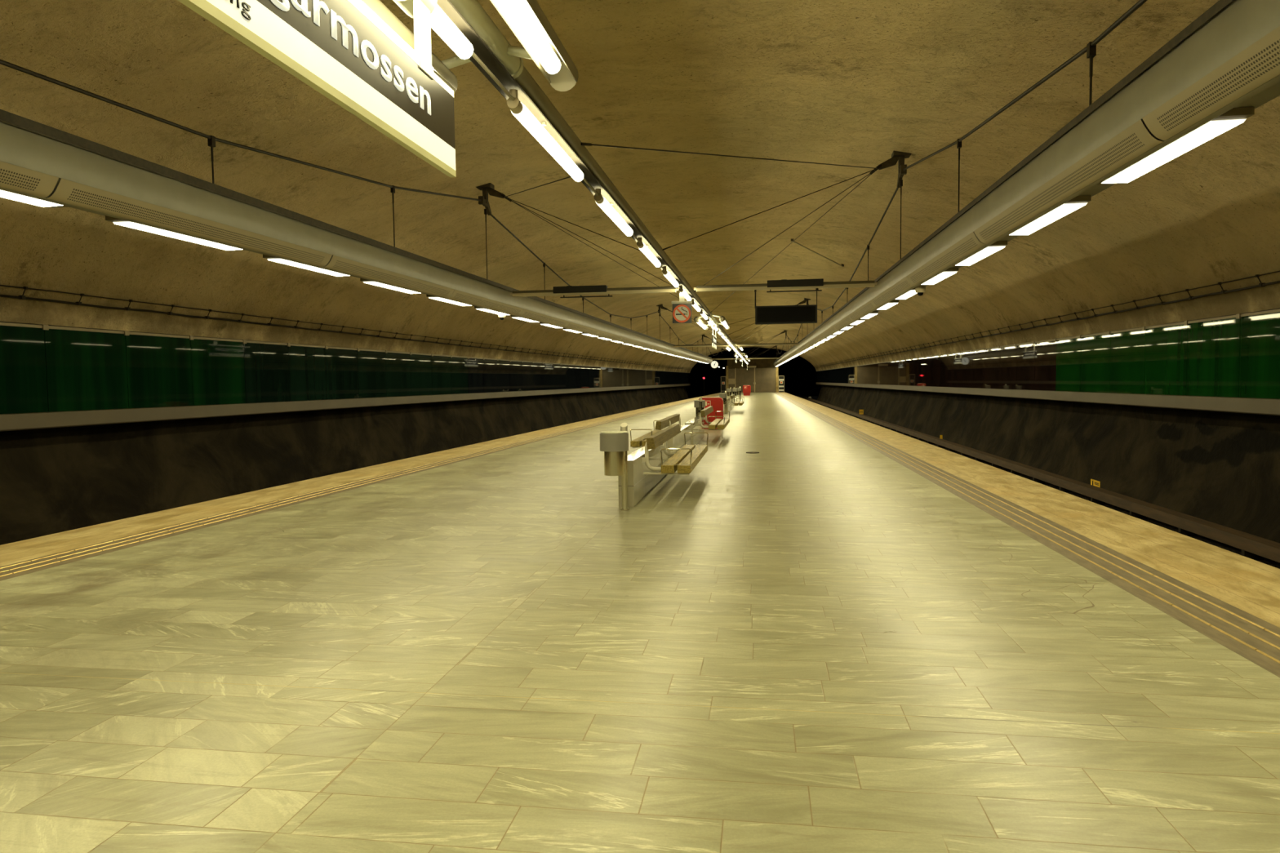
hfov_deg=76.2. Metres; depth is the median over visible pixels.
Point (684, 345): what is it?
cross beam
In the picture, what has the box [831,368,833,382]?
glass panel
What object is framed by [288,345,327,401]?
glass panel
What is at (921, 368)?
glass panel
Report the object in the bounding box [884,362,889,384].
glass panel
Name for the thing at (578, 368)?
glass panel
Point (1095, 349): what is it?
glass panel
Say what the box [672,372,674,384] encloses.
glass panel
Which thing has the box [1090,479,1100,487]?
plate
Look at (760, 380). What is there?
door
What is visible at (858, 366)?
glass panel
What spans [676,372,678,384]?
glass panel
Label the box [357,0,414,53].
light
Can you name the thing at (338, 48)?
station sign
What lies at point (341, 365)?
glass panel
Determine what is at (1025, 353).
glass panel
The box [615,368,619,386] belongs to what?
glass panel
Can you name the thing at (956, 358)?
glass panel
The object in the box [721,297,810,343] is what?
bracket
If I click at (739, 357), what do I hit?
cross beam
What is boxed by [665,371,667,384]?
glass panel
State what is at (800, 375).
wall
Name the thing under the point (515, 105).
socket
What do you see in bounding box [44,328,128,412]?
glass panel
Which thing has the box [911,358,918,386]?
glass panel
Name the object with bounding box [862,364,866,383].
glass panel
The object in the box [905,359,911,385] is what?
glass panel
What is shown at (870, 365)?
glass panel
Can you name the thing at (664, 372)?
glass panel
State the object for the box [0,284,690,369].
conduit
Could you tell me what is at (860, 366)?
glass panel
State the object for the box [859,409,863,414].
marker
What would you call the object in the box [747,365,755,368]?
ceiling box
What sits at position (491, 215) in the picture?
suspension rod
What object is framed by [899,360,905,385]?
glass panel
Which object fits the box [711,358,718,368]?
clock
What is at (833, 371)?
glass panel
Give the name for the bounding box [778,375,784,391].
gate
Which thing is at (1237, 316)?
trim
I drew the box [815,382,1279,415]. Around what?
trim
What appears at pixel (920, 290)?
dome
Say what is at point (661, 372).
glass panel
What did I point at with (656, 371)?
glass panel
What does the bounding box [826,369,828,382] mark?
glass panel
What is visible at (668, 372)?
glass panel
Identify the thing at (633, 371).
glass panel
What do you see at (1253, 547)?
rail
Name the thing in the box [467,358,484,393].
glass panel
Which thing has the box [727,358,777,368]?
wall
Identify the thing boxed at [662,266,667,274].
socket
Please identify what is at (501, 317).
dome
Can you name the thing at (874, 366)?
glass panel
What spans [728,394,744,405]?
bench
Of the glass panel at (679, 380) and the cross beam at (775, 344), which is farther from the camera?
the glass panel at (679, 380)
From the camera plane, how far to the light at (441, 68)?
5.27 m
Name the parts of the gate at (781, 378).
panel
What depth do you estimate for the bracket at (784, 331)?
66.23 m
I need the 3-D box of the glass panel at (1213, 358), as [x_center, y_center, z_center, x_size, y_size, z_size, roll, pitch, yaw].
[10.076,-1.196,14.369,0.021,1.330,1.633,0,3,8]
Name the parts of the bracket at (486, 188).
ceiling plate, stay arm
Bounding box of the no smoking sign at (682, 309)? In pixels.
[671,293,692,323]
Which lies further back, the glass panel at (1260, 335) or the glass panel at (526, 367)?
the glass panel at (526, 367)
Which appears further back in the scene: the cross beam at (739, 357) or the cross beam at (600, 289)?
the cross beam at (739, 357)
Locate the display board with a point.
(777, 314)
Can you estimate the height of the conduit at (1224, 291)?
0.196 m
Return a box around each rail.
[430,0,748,363]
[799,395,1279,562]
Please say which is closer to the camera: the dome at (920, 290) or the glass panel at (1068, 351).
the dome at (920, 290)
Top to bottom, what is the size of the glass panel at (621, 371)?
1.330 m
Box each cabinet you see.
[698,396,723,429]
[742,385,751,395]
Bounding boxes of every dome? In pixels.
[497,314,506,319]
[915,285,925,295]
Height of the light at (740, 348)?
0.271 m
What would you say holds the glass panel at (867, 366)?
on the trim at (1271, 406)
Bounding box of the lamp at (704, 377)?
[702,376,705,395]
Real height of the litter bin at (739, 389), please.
1.061 m
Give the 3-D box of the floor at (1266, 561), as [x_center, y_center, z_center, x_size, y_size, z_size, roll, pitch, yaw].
[15.168,-1.009,64.010,6.148,0.046,149.000,0,3,9]
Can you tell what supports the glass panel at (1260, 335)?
on the trim at (1271, 406)
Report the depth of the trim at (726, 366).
101.53 m
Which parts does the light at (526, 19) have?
arm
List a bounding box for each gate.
[720,376,726,392]
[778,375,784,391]
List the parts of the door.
panel, pale panel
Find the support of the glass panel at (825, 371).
on the trim at (1271, 406)
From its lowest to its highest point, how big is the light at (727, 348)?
0.271 m
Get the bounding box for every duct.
[0,109,712,364]
[773,0,1279,366]
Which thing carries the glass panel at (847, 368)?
on the trim at (1271, 406)
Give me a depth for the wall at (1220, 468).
18.57 m
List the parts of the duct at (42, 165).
perforated panel, perforated panel, perforated panel, perforated panel, perforated panel, perforated panel, perforated panel, perforated panel, perforated panel, perforated panel, perforated panel, perforated panel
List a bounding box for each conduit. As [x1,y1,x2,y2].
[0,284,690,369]
[814,270,1279,368]
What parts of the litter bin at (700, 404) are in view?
post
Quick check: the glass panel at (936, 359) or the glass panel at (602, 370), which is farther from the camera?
the glass panel at (602, 370)
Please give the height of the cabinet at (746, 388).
1.032 m
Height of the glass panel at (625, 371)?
1.330 m
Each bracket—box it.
[475,176,692,306]
[580,142,911,312]
[656,304,726,342]
[700,333,737,353]
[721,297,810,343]
[738,329,787,355]
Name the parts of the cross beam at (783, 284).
rail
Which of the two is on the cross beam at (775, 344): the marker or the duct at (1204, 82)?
the duct at (1204, 82)
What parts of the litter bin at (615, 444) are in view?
post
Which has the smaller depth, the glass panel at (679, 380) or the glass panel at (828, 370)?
the glass panel at (828, 370)
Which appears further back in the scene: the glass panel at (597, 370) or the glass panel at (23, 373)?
the glass panel at (597, 370)
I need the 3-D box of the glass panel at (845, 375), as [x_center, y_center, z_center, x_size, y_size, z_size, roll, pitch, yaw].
[17.566,-4.359,69.711,0.021,1.330,1.633,0,3,8]
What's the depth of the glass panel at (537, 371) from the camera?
39.71 m
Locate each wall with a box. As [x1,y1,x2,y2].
[0,386,688,545]
[617,416,704,506]
[684,346,822,397]
[724,398,733,413]
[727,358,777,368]
[817,384,1279,542]
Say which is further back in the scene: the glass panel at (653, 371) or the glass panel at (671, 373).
the glass panel at (671, 373)
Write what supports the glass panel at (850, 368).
on the trim at (1271, 406)
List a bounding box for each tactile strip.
[0,392,727,581]
[772,391,1279,677]
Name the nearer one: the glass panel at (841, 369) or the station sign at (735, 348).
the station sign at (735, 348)
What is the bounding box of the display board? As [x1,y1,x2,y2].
[754,288,817,324]
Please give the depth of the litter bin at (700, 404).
24.64 m
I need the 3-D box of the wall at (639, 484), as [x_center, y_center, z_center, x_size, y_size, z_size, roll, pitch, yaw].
[0.750,0.357,16.315,0.195,0.578,12.520,0,3,9]
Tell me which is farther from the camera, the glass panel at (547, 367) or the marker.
the marker
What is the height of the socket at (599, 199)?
0.138 m
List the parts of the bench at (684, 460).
backrest, armrest, armrest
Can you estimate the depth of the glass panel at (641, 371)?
68.81 m
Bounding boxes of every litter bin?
[600,422,629,511]
[693,396,705,417]
[719,391,726,413]
[726,387,731,396]
[732,386,737,399]
[736,386,741,400]
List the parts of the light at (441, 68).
arm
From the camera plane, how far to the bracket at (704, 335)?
69.78 m
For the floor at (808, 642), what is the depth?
4.24 m
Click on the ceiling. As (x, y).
(847, 82)
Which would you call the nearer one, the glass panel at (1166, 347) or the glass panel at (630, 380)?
the glass panel at (1166, 347)
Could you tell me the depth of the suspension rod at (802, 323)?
48.50 m
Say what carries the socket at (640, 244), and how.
attached to the rail at (464, 26)
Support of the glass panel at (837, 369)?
on the trim at (1271, 406)
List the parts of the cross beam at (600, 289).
rail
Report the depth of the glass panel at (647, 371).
72.03 m
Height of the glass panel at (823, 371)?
1.330 m
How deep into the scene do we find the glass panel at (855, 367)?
63.35 m
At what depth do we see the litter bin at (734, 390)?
57.76 m
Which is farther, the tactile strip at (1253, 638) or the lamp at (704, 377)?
the lamp at (704, 377)
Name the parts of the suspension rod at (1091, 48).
chain rod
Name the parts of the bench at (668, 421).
armrest, backrest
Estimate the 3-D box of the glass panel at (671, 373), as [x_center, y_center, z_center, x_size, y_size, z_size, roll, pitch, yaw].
[3.323,-5.138,86.659,0.021,1.330,1.633,0,3,10]
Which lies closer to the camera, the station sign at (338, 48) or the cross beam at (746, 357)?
the station sign at (338, 48)
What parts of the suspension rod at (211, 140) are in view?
chain rod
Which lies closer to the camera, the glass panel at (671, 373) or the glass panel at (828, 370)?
the glass panel at (828, 370)
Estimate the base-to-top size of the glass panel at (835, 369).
1.330 m
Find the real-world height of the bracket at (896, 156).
2.115 m
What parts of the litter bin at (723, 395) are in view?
post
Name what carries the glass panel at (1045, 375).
on the trim at (1271, 406)
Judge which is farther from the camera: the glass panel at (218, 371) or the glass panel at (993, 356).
the glass panel at (993, 356)
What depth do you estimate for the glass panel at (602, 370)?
54.26 m
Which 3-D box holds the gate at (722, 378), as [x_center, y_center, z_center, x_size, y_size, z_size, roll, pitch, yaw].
[10.457,-5.266,102.343,0.670,2.030,0.064,0,3,9]
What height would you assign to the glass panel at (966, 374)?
1.330 m
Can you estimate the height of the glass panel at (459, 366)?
1.330 m
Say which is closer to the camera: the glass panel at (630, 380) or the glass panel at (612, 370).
the glass panel at (612, 370)
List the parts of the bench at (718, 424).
backrest, armrest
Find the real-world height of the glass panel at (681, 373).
1.330 m
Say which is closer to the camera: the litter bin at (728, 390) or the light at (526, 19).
the light at (526, 19)
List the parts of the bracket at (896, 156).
stay arm, ceiling plate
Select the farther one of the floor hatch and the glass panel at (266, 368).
the glass panel at (266, 368)
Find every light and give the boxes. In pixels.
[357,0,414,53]
[431,52,471,93]
[490,0,578,91]
[693,315,710,329]
[711,314,729,329]
[724,346,732,351]
[734,343,743,351]
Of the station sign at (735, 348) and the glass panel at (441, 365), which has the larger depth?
the station sign at (735, 348)
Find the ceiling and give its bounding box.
[0,0,1279,372]
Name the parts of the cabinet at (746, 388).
door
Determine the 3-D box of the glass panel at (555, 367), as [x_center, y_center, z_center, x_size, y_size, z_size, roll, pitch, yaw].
[-4.428,-2.620,42.982,0.022,1.330,1.633,0,3,10]
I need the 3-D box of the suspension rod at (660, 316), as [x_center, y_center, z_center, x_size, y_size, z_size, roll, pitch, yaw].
[3.235,-6.096,56.942,0.051,1.382,26.365,0,3,9]
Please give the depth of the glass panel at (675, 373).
89.84 m
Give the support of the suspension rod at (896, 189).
hanging from the bracket at (805, 299)
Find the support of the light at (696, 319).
attached to the rail at (464, 26)
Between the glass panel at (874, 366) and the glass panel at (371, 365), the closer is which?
the glass panel at (371, 365)
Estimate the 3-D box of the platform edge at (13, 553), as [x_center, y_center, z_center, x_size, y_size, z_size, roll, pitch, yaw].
[1.030,-0.995,47.387,3.530,0.180,112.000,0,3,9]
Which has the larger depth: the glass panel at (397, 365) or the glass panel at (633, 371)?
the glass panel at (633, 371)
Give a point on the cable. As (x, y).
(792, 239)
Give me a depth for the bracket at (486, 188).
17.27 m
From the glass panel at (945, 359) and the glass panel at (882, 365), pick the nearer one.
the glass panel at (945, 359)
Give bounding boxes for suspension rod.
[0,59,487,279]
[490,213,660,339]
[660,315,702,348]
[776,337,786,357]
[786,323,802,342]
[817,187,898,313]
[899,0,1146,258]
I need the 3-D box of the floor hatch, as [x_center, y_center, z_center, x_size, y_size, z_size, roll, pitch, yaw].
[2.408,0.554,17.445,0.290,0.034,0.290,0,3,9]
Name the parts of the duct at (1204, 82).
perforated panel, perforated panel, perforated panel, perforated panel, perforated panel, perforated panel, perforated panel, perforated panel, perforated panel, perforated panel, perforated panel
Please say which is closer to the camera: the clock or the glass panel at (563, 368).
the glass panel at (563, 368)
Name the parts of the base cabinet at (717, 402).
door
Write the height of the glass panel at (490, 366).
1.330 m
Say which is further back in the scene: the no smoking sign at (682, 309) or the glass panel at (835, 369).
the glass panel at (835, 369)
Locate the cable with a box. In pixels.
[791,238,844,266]
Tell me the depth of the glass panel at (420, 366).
26.73 m
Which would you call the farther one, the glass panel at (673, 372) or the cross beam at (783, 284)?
the glass panel at (673, 372)
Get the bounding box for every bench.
[630,413,680,448]
[641,423,708,474]
[697,405,729,430]
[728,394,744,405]
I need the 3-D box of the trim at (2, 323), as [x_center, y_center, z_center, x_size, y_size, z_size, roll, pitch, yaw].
[-3.292,-3.594,47.883,2.730,0.095,112.000,0,3,9]
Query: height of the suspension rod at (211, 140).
1.663 m
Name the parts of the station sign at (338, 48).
rail, hanger plate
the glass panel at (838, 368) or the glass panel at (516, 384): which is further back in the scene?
the glass panel at (838, 368)
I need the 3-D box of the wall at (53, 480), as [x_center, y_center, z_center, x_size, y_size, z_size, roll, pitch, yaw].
[-3.451,-0.964,48.564,3.526,2.170,113.000,0,3,9]
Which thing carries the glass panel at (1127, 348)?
on the trim at (1271, 406)
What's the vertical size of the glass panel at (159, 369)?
1.330 m
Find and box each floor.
[0,391,1279,852]
[796,395,1279,568]
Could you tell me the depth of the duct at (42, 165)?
9.02 m
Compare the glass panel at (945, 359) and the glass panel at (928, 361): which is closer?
the glass panel at (945, 359)
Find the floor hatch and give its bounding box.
[746,451,759,453]
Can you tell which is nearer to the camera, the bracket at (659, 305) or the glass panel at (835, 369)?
the bracket at (659, 305)
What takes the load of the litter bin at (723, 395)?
on the floor at (808, 642)
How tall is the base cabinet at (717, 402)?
1.032 m
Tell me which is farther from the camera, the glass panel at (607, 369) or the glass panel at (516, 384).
the glass panel at (607, 369)
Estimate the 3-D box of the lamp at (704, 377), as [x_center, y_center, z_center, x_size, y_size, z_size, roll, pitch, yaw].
[8.762,-5.257,111.799,0.320,3.300,0.230,0,3,9]
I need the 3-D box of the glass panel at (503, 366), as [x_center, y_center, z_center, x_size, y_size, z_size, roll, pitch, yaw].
[-5.825,-2.154,34.888,0.022,1.330,1.633,0,3,10]
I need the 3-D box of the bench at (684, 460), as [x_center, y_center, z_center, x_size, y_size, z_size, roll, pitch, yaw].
[0.602,0.295,12.429,0.660,0.493,3.450,0,3,9]
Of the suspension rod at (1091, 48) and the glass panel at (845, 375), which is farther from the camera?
the glass panel at (845, 375)
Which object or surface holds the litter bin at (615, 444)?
on the floor at (808, 642)
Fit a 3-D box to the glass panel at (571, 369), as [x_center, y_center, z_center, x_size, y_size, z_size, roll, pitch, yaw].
[-3.869,-2.807,46.219,0.022,1.330,1.633,0,3,10]
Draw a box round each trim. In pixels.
[0,321,689,373]
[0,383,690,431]
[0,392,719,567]
[725,365,778,392]
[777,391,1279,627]
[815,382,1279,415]
[816,308,1279,371]
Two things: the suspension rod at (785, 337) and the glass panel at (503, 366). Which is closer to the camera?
the glass panel at (503, 366)
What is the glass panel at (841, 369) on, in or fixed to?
on the trim at (1271, 406)
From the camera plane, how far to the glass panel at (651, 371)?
73.74 m
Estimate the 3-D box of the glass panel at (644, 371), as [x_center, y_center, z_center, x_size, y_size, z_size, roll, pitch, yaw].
[0.398,-4.205,70.491,0.021,1.330,1.633,0,3,10]
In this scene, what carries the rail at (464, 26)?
hanging from the bracket at (896, 156)
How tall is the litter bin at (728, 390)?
1.061 m
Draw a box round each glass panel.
[0,325,48,413]
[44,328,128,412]
[124,334,192,408]
[190,338,245,405]
[243,342,289,403]
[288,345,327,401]
[325,348,359,399]
[357,350,386,398]
[385,352,410,396]
[409,354,432,395]
[431,355,451,395]
[450,356,468,394]
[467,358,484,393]
[483,359,497,392]
[497,360,510,391]
[510,360,522,391]
[521,361,533,391]
[532,362,542,390]
[542,363,551,390]
[551,364,560,389]
[560,364,568,389]
[568,364,575,388]
[575,365,582,388]
[582,365,588,388]
[588,366,595,387]
[594,366,600,387]
[600,367,605,387]
[605,367,610,386]
[610,368,615,386]
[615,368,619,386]
[619,368,624,386]
[623,368,628,386]
[627,368,632,386]
[631,368,635,386]
[635,369,639,386]
[639,369,643,386]
[643,369,646,385]
[646,370,649,385]
[648,370,652,385]
[652,370,655,385]
[655,370,657,385]
[657,371,660,385]
[660,371,663,384]
[662,371,666,384]
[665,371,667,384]
[667,371,670,384]
[670,372,672,384]
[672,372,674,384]
[674,372,676,384]
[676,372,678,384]
[678,372,680,384]
[680,372,682,383]
[822,370,824,382]
[825,370,826,382]
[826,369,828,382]
[828,369,830,382]
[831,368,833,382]
[832,368,835,382]
[835,368,836,382]
[836,368,838,382]
[838,368,839,382]
[840,368,842,382]
[842,368,844,382]
[844,367,846,383]
[846,367,848,383]
[848,367,851,383]
[851,366,853,383]
[853,366,857,383]
[856,365,859,383]
[859,365,862,383]
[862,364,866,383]
[866,364,869,384]
[869,364,872,384]
[872,364,876,384]
[876,363,880,384]
[880,362,884,384]
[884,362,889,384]
[888,361,894,385]
[893,360,899,385]
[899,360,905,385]
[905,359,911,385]
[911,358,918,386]
[917,357,924,386]
[924,356,933,386]
[933,355,941,386]
[941,354,951,386]
[951,352,961,387]
[960,351,973,387]
[972,349,986,388]
[985,347,999,388]
[1000,346,1016,389]
[1016,343,1035,390]
[1034,341,1056,391]
[1055,337,1081,391]
[1080,333,1111,392]
[1109,329,1145,394]
[1144,324,1187,395]
[1186,317,1240,397]
[1238,311,1279,399]
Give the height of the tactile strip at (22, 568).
0.128 m
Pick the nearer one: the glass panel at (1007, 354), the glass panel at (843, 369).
the glass panel at (1007, 354)
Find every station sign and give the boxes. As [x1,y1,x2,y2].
[177,0,456,177]
[708,318,717,349]
[733,346,737,363]
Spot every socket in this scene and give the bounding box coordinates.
[506,88,523,113]
[593,188,604,204]
[636,236,643,248]
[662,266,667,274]
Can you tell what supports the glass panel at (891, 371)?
on the trim at (1271, 406)
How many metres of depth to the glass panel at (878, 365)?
51.68 m
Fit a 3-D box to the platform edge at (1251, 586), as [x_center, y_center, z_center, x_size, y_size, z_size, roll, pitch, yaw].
[9.977,-1.023,46.049,2.504,0.180,112.000,0,3,9]
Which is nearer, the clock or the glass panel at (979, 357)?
the glass panel at (979, 357)
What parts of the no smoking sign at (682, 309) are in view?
hanger plate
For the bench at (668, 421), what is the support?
attached to the wall at (639, 484)
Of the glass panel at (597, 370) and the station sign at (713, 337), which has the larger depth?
the glass panel at (597, 370)
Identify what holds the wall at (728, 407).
on the floor at (808, 642)
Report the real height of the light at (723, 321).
0.271 m
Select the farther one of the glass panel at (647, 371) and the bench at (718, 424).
the glass panel at (647, 371)
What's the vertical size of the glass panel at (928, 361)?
1.330 m
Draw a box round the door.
[728,368,775,392]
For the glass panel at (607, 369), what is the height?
1.330 m
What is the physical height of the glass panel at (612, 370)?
1.330 m
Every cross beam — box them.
[510,284,678,297]
[672,344,729,346]
[693,278,877,292]
[711,357,742,359]
[735,342,798,346]
[746,357,780,359]
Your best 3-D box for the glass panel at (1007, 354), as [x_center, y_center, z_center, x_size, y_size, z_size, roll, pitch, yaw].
[11.618,-1.847,25.763,0.021,1.330,1.633,0,3,8]

